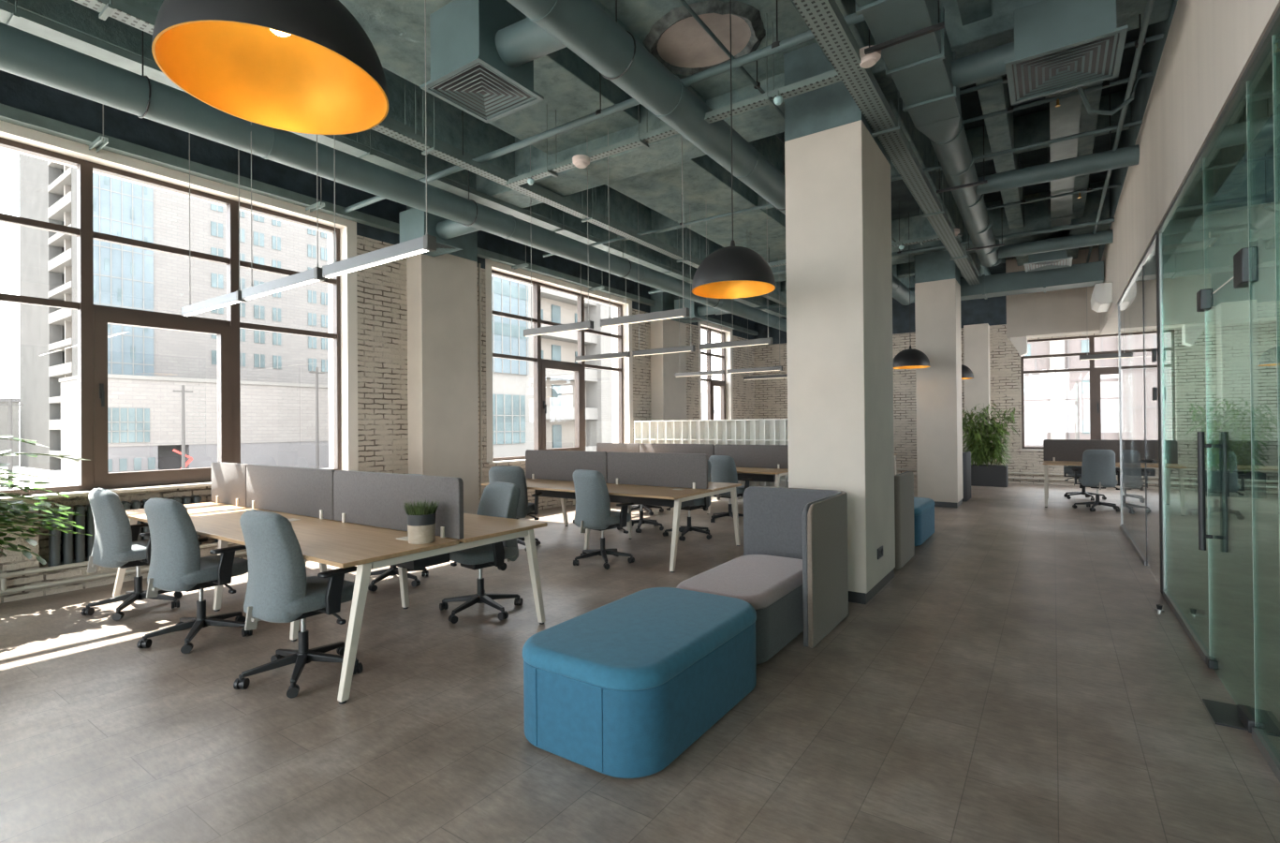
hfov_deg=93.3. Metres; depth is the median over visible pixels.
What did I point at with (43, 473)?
ground
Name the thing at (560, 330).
diffuser
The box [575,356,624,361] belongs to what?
diffuser
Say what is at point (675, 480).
office desk
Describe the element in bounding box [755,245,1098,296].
ceiling beam
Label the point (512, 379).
apartment block
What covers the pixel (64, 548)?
radiator
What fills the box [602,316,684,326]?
diffuser
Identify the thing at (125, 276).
apartment tower
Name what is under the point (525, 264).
bracket
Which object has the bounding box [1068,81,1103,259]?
ceiling beam
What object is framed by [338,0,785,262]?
ceiling
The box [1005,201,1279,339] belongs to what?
wall
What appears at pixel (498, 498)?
office chair
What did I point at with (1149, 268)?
glass partition
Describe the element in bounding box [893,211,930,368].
pendant lamp
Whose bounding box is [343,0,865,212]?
ceiling pipe
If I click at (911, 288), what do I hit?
ceiling pipe
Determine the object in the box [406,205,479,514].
pillar
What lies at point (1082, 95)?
ceiling pipe
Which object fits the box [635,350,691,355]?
diffuser
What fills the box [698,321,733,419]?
window
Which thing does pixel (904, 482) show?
privacy screen
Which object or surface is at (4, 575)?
pipe
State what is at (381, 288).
wall
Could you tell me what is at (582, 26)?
air duct
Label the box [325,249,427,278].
diffuser
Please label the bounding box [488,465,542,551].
office chair
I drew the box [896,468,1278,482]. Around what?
pipe
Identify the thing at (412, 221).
air diffuser
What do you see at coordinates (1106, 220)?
ceiling pipe
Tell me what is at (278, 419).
annex building
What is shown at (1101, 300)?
loudspeaker
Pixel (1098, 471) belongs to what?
office chair
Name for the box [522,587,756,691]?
cushion
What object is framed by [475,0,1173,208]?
ceiling beam
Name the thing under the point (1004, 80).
ceiling pipe
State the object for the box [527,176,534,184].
sprinkler
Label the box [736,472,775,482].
cable tray
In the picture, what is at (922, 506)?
cushion
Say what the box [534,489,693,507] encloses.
tabletop
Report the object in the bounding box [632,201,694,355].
linear light
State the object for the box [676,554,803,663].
ottoman
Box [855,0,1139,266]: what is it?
air duct
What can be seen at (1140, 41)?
ceiling pipe
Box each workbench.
[572,442,788,514]
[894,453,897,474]
[1042,439,1278,507]
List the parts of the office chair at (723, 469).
leg, backrest, seat, armrest post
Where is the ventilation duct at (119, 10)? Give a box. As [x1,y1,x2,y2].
[72,0,786,307]
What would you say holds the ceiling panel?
attached to the ceiling at (1232, 193)
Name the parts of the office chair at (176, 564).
leg, backrest, leg, leg, armrest, seat, armrest post, leg, leg, armrest, lever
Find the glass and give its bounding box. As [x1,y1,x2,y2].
[1117,6,1279,781]
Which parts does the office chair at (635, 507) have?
leg, leg, leg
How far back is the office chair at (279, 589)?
3.32 m
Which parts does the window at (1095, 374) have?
sill, sash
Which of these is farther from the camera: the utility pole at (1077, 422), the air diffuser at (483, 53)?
the utility pole at (1077, 422)
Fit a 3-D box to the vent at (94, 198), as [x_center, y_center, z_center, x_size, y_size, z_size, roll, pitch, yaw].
[-49.777,-19.779,54.976,0.024,1.200,0.360,-1,0,34]
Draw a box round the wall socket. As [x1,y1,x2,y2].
[877,544,882,559]
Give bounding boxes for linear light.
[181,132,246,316]
[241,121,325,300]
[322,0,436,278]
[523,145,593,337]
[574,282,630,361]
[600,128,689,326]
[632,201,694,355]
[675,295,724,376]
[699,222,772,350]
[727,302,782,373]
[743,319,787,380]
[1079,286,1118,360]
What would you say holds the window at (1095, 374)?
in the wall at (1228, 345)
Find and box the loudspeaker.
[1090,281,1112,312]
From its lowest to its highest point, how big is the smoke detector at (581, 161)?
0.078 m
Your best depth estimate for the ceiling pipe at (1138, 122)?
6.29 m
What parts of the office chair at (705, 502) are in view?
leg, leg, leg, seat, leg, armrest post, backrest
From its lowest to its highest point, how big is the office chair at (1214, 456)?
0.990 m
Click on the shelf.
(766, 431)
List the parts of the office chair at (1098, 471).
armrest post, leg, seat, backrest, leg, armrest post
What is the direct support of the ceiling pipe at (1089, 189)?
hanging from the ceiling at (1232, 193)
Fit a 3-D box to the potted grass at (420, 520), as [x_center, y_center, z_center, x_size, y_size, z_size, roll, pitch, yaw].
[-1.346,0.610,3.728,0.231,0.260,0.225,-1,0,34]
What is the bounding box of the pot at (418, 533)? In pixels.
[407,523,435,544]
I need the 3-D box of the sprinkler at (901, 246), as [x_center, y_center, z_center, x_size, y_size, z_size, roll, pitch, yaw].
[3.704,-2.488,8.552,0.072,0.100,0.072,-1,0,34]
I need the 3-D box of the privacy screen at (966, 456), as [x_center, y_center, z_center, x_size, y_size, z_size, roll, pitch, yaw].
[5.725,1.010,11.351,0.800,0.898,0.800,-1,0,34]
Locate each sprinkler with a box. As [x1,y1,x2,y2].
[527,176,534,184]
[773,90,782,105]
[898,241,904,249]
[1055,99,1060,107]
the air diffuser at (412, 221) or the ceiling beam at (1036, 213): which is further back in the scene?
the ceiling beam at (1036, 213)
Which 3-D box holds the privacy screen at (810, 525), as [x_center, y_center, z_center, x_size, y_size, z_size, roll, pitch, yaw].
[1.002,1.001,4.490,0.880,0.928,0.940,-1,0,34]
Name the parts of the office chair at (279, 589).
leg, backrest, leg, leg, seat, leg, armrest post, leg, armrest, lever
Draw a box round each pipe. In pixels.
[0,541,247,594]
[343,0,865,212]
[477,263,483,499]
[543,118,1142,257]
[647,200,1114,294]
[678,0,903,250]
[715,287,914,314]
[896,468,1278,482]
[896,472,1279,488]
[959,32,1163,95]
[962,71,1153,123]
[985,152,1121,209]
[1076,70,1142,115]
[1086,0,1154,262]
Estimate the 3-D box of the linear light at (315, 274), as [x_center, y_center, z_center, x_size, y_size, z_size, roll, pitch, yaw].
[-2.768,-2.254,4.645,1.180,2.496,0.064,-1,0,34]
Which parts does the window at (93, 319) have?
handle, sill, sash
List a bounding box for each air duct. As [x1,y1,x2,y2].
[0,22,786,331]
[506,0,914,305]
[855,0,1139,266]
[960,260,1103,300]
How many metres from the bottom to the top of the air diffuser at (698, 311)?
0.430 m
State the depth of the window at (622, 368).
11.11 m
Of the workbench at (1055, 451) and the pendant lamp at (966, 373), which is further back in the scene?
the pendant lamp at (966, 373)
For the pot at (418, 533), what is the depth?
3.65 m
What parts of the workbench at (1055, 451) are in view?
leg, leg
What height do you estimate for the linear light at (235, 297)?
2.496 m
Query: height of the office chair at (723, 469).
0.990 m
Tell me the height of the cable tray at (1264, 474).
0.110 m
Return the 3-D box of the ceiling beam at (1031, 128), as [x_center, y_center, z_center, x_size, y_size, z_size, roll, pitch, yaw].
[2.002,-3.341,8.807,8.020,0.360,0.200,-1,0,34]
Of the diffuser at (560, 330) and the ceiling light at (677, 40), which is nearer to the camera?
the ceiling light at (677, 40)
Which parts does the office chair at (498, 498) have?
leg, leg, seat, leg, armrest post, backrest, knob, leg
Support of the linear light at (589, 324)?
hanging from the ceiling at (1232, 193)
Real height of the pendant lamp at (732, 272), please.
2.580 m
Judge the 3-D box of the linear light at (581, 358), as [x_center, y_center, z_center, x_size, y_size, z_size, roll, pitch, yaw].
[-0.624,-2.246,9.697,1.070,2.496,0.064,-1,0,34]
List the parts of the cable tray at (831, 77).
rail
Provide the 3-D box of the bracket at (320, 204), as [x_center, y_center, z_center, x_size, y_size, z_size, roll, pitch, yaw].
[-3.819,-2.990,7.097,0.340,0.980,0.060,-1,0,34]
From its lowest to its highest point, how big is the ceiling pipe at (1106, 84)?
0.688 m
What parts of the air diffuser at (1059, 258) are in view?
frame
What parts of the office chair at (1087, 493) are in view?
seat, leg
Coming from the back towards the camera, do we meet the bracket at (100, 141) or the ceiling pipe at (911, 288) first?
the ceiling pipe at (911, 288)
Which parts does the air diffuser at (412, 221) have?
frame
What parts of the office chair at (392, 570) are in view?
leg, leg, leg, leg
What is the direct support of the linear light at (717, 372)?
hanging from the ceiling at (1232, 193)
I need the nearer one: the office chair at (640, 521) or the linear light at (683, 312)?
the linear light at (683, 312)
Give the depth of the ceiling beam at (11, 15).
6.16 m
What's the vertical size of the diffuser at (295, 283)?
0.008 m
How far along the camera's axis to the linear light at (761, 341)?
8.25 m
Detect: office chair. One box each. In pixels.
[81,487,182,620]
[136,497,252,653]
[233,509,362,698]
[354,473,428,591]
[439,481,522,623]
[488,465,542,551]
[572,469,634,569]
[617,504,663,532]
[631,504,663,514]
[662,459,711,541]
[708,455,752,522]
[1063,465,1106,500]
[1072,449,1120,512]
[1205,450,1246,519]
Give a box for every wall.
[0,235,754,603]
[754,320,1279,493]
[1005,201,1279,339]
[1099,0,1279,335]
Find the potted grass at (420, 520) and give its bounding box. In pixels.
[402,498,439,544]
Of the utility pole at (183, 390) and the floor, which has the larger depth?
the utility pole at (183, 390)
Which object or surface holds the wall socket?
attached to the pillar at (838, 189)
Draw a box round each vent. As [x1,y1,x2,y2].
[92,197,95,210]
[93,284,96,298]
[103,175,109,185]
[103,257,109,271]
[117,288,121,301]
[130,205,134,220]
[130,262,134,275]
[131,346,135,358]
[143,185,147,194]
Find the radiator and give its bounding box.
[47,494,202,566]
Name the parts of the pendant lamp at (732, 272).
cord, lamp shade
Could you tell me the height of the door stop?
0.045 m
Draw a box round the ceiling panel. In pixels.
[598,0,816,100]
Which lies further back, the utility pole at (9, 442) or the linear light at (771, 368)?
the utility pole at (9, 442)
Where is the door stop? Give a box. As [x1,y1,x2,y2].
[1154,603,1163,611]
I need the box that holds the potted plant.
[0,435,91,564]
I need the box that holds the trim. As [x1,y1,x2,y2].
[1009,336,1027,356]
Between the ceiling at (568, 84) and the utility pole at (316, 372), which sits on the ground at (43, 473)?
the utility pole at (316, 372)
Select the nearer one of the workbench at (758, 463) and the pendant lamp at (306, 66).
the pendant lamp at (306, 66)
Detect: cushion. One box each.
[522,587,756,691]
[676,554,802,609]
[913,497,934,514]
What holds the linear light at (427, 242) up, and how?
hanging from the ceiling at (1232, 193)
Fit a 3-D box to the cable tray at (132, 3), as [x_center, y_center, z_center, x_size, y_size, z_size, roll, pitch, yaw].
[-1.424,-3.130,7.093,0.190,0.742,20.900,-1,0,34]
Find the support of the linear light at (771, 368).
hanging from the ceiling at (1232, 193)
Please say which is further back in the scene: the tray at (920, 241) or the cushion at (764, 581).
the tray at (920, 241)
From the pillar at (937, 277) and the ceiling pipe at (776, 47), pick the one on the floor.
the pillar at (937, 277)
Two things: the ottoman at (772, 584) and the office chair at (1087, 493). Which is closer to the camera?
the ottoman at (772, 584)
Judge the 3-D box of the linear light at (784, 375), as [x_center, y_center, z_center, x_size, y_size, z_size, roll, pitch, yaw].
[2.959,-2.253,14.212,1.140,2.496,0.064,-1,0,34]
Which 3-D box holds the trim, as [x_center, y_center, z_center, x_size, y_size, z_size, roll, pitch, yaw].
[7.568,-1.488,12.088,0.300,0.370,0.300,-1,0,34]
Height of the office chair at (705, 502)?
0.990 m
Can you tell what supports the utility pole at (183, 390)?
on the ground at (43, 473)
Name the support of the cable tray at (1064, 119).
hanging from the ceiling at (1232, 193)
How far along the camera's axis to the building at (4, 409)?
67.22 m
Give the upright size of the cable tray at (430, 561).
0.110 m
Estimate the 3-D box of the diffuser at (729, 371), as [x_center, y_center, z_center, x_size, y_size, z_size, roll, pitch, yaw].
[2.212,-0.967,11.756,1.086,0.008,0.022,-1,0,34]
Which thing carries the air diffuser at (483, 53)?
attached to the air duct at (582, 26)
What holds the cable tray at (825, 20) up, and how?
hanging from the ceiling at (1232, 193)
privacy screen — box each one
[743,485,848,647]
[893,470,914,569]
[962,450,971,501]
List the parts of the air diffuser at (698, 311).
frame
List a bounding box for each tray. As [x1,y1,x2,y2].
[118,0,786,300]
[391,552,450,570]
[506,13,841,187]
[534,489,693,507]
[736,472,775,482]
[750,206,961,266]
[769,234,961,266]
[792,0,980,285]
[1045,85,1087,256]
[1063,466,1278,480]
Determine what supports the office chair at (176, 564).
on the floor
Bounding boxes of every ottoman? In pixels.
[522,587,756,778]
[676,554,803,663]
[913,497,934,545]
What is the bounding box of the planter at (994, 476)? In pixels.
[971,465,1008,486]
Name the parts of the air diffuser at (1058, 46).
frame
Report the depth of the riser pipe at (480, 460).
9.27 m
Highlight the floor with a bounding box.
[0,478,1279,842]
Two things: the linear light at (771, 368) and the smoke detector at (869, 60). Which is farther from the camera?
the linear light at (771, 368)
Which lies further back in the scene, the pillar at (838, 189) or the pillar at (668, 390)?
the pillar at (668, 390)
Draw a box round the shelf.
[633,418,788,501]
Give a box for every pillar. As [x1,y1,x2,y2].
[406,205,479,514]
[649,286,686,420]
[783,42,895,603]
[914,250,963,507]
[963,323,990,464]
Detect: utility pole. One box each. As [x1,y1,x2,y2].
[0,397,22,489]
[173,384,192,468]
[308,367,324,468]
[1074,381,1079,439]
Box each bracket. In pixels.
[88,103,109,152]
[305,176,325,212]
[511,245,529,269]
[588,285,604,291]
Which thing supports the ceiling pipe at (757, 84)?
hanging from the ceiling at (1232, 193)
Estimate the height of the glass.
3.031 m
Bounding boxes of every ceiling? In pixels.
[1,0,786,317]
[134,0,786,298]
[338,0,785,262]
[382,27,1279,277]
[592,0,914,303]
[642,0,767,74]
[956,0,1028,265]
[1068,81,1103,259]
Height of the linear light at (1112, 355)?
2.496 m
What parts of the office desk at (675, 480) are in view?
leg, leg, leg, leg, leg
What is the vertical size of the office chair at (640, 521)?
0.990 m
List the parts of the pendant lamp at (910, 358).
cord, lamp shade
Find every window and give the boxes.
[0,120,358,500]
[485,258,632,464]
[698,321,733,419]
[1020,333,1118,451]
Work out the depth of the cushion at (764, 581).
4.00 m
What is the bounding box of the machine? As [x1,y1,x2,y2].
[173,449,192,469]
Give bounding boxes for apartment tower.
[19,153,328,470]
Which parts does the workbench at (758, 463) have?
leg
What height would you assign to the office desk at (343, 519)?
1.125 m
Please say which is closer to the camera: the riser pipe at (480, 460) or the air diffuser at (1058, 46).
the air diffuser at (1058, 46)
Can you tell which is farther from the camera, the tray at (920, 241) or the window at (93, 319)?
the tray at (920, 241)
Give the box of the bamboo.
[961,402,1026,486]
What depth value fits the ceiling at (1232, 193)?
8.42 m
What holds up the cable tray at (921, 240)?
hanging from the ceiling at (1232, 193)
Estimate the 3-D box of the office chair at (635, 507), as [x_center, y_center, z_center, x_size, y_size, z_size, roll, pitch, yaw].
[0.041,1.007,9.968,0.659,0.990,0.649,-1,0,28]
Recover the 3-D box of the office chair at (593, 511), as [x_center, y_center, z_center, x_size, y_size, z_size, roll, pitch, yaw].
[-0.405,0.992,6.397,0.659,0.990,0.649,-1,0,42]
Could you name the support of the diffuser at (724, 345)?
attached to the linear light at (761, 341)
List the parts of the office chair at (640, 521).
leg, leg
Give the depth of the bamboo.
13.54 m
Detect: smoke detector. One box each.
[572,154,589,168]
[859,44,881,68]
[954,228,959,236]
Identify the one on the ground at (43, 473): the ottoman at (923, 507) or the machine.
the machine
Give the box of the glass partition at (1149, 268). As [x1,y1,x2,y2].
[1138,244,1160,584]
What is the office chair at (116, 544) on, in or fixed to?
on the floor
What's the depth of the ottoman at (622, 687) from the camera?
2.67 m
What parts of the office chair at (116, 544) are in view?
backrest, leg, leg, seat, armrest post, armrest, armrest, armrest post, leg, leg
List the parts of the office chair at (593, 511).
leg, leg, backrest, leg, seat, leg, armrest post, armrest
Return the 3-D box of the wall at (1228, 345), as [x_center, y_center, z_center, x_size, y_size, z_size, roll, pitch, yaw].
[8.307,-0.420,14.794,12.200,3.750,0.400,-1,0,34]
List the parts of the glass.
pane, pane, post, pane, pane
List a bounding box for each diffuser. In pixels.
[184,300,239,316]
[245,279,320,299]
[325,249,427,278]
[399,207,480,256]
[420,0,565,123]
[526,327,588,336]
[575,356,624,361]
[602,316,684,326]
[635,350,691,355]
[671,298,727,323]
[700,343,767,350]
[728,369,779,373]
[951,0,1127,104]
[1023,249,1072,271]
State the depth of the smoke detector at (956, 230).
7.98 m
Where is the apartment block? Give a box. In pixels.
[491,275,612,457]
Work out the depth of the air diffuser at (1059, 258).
9.44 m
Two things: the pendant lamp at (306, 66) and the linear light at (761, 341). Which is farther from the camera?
the linear light at (761, 341)
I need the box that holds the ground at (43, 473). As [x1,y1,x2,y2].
[0,451,328,489]
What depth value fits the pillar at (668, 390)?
13.27 m
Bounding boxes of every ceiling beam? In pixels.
[0,0,786,317]
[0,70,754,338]
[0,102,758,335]
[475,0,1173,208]
[617,89,1131,240]
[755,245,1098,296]
[767,180,1110,281]
[790,0,990,298]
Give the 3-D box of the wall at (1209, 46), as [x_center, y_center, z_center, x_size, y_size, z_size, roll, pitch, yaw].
[3.043,-2.216,3.005,0.230,1.250,19.600,-1,0,34]
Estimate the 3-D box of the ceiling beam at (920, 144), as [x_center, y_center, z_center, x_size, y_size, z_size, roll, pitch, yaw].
[1.993,-3.249,5.359,0.300,0.580,22.300,-1,0,34]
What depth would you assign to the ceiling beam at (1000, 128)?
6.28 m
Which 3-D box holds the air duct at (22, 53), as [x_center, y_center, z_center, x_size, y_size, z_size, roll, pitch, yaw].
[-1.484,-2.866,7.619,0.303,1.262,21.900,-1,0,34]
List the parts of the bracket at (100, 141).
rod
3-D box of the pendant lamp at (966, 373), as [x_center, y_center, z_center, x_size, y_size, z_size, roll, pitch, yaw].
[6.691,-2.192,12.748,0.600,2.580,0.600,-1,0,34]
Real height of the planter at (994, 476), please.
0.460 m
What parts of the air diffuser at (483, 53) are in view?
frame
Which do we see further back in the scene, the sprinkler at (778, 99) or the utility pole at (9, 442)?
the utility pole at (9, 442)
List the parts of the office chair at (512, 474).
backrest, leg, seat, armrest post, armrest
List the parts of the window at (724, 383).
frame, sash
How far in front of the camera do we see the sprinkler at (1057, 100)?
5.38 m
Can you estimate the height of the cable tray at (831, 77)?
1.052 m
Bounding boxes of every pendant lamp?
[151,0,388,134]
[691,0,775,298]
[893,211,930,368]
[961,364,973,379]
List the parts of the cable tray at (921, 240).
rail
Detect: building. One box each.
[0,397,19,467]
[58,373,328,481]
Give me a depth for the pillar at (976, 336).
14.26 m
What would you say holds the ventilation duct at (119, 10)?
hanging from the ceiling at (1232, 193)
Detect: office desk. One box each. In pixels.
[112,461,546,704]
[481,449,741,572]
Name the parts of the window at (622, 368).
sill, handle, sash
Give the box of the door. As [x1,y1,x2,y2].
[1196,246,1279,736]
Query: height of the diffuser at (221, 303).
0.008 m
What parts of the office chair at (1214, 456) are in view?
leg, backrest, leg, armrest post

